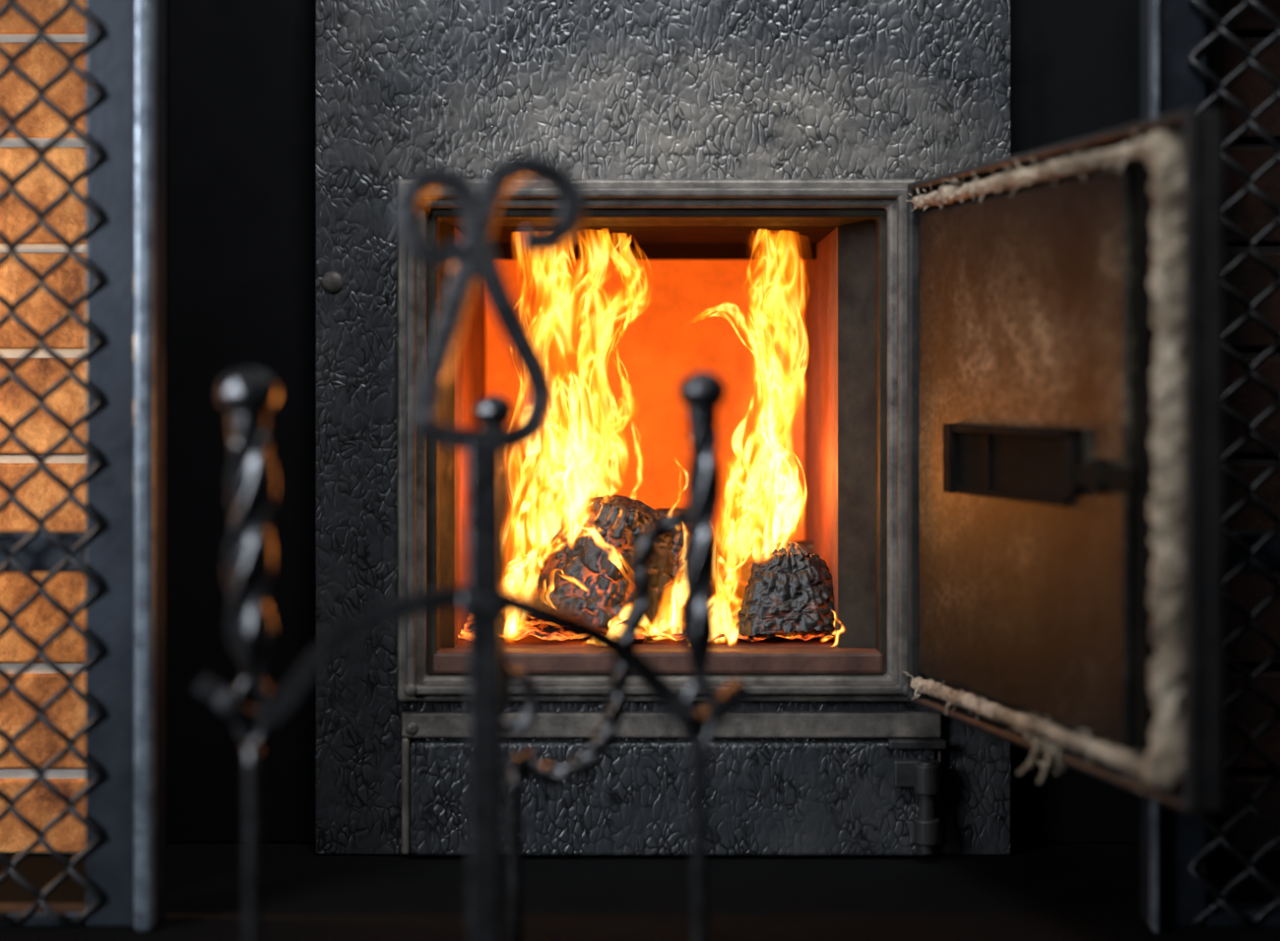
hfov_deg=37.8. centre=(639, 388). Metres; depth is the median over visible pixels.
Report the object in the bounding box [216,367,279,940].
poker
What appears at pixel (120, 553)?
mesh screen
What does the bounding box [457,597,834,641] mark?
bed
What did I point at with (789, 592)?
lump
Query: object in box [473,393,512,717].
fireplace poker
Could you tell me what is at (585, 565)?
burning coal
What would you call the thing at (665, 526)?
tool
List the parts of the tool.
leg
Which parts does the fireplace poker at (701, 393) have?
rod and shovel, hammered knob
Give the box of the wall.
[0,0,1279,854]
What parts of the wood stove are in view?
sill, ash door frame, ash door panel, plate, stove surround panel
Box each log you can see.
[655,508,719,623]
[715,540,814,600]
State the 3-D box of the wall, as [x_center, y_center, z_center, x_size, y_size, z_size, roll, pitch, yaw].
[0.000,-0.475,2.174,4.400,1.900,0.552,0,0,0]
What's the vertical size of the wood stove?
1.300 m
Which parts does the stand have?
post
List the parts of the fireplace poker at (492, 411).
hammered knob, rod and poker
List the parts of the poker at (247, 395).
hammered knob, rod and poker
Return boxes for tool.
[508,504,688,940]
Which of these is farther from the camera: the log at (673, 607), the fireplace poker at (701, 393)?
the log at (673, 607)
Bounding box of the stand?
[193,154,753,940]
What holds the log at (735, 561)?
on the bed
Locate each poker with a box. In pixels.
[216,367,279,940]
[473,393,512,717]
[678,370,726,940]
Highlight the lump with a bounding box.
[734,540,834,640]
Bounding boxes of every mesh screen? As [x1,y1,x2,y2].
[0,0,166,932]
[1140,0,1279,933]
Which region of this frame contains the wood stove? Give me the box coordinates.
[315,0,1224,902]
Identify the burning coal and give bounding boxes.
[523,494,673,643]
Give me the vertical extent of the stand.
0.639 m
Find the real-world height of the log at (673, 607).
0.153 m
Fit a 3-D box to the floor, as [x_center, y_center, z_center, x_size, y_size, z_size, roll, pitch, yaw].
[0.000,0.500,0.650,5.000,0.050,3.900,0,0,0]
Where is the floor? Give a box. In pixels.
[0,843,1279,940]
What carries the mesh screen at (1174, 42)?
on the floor

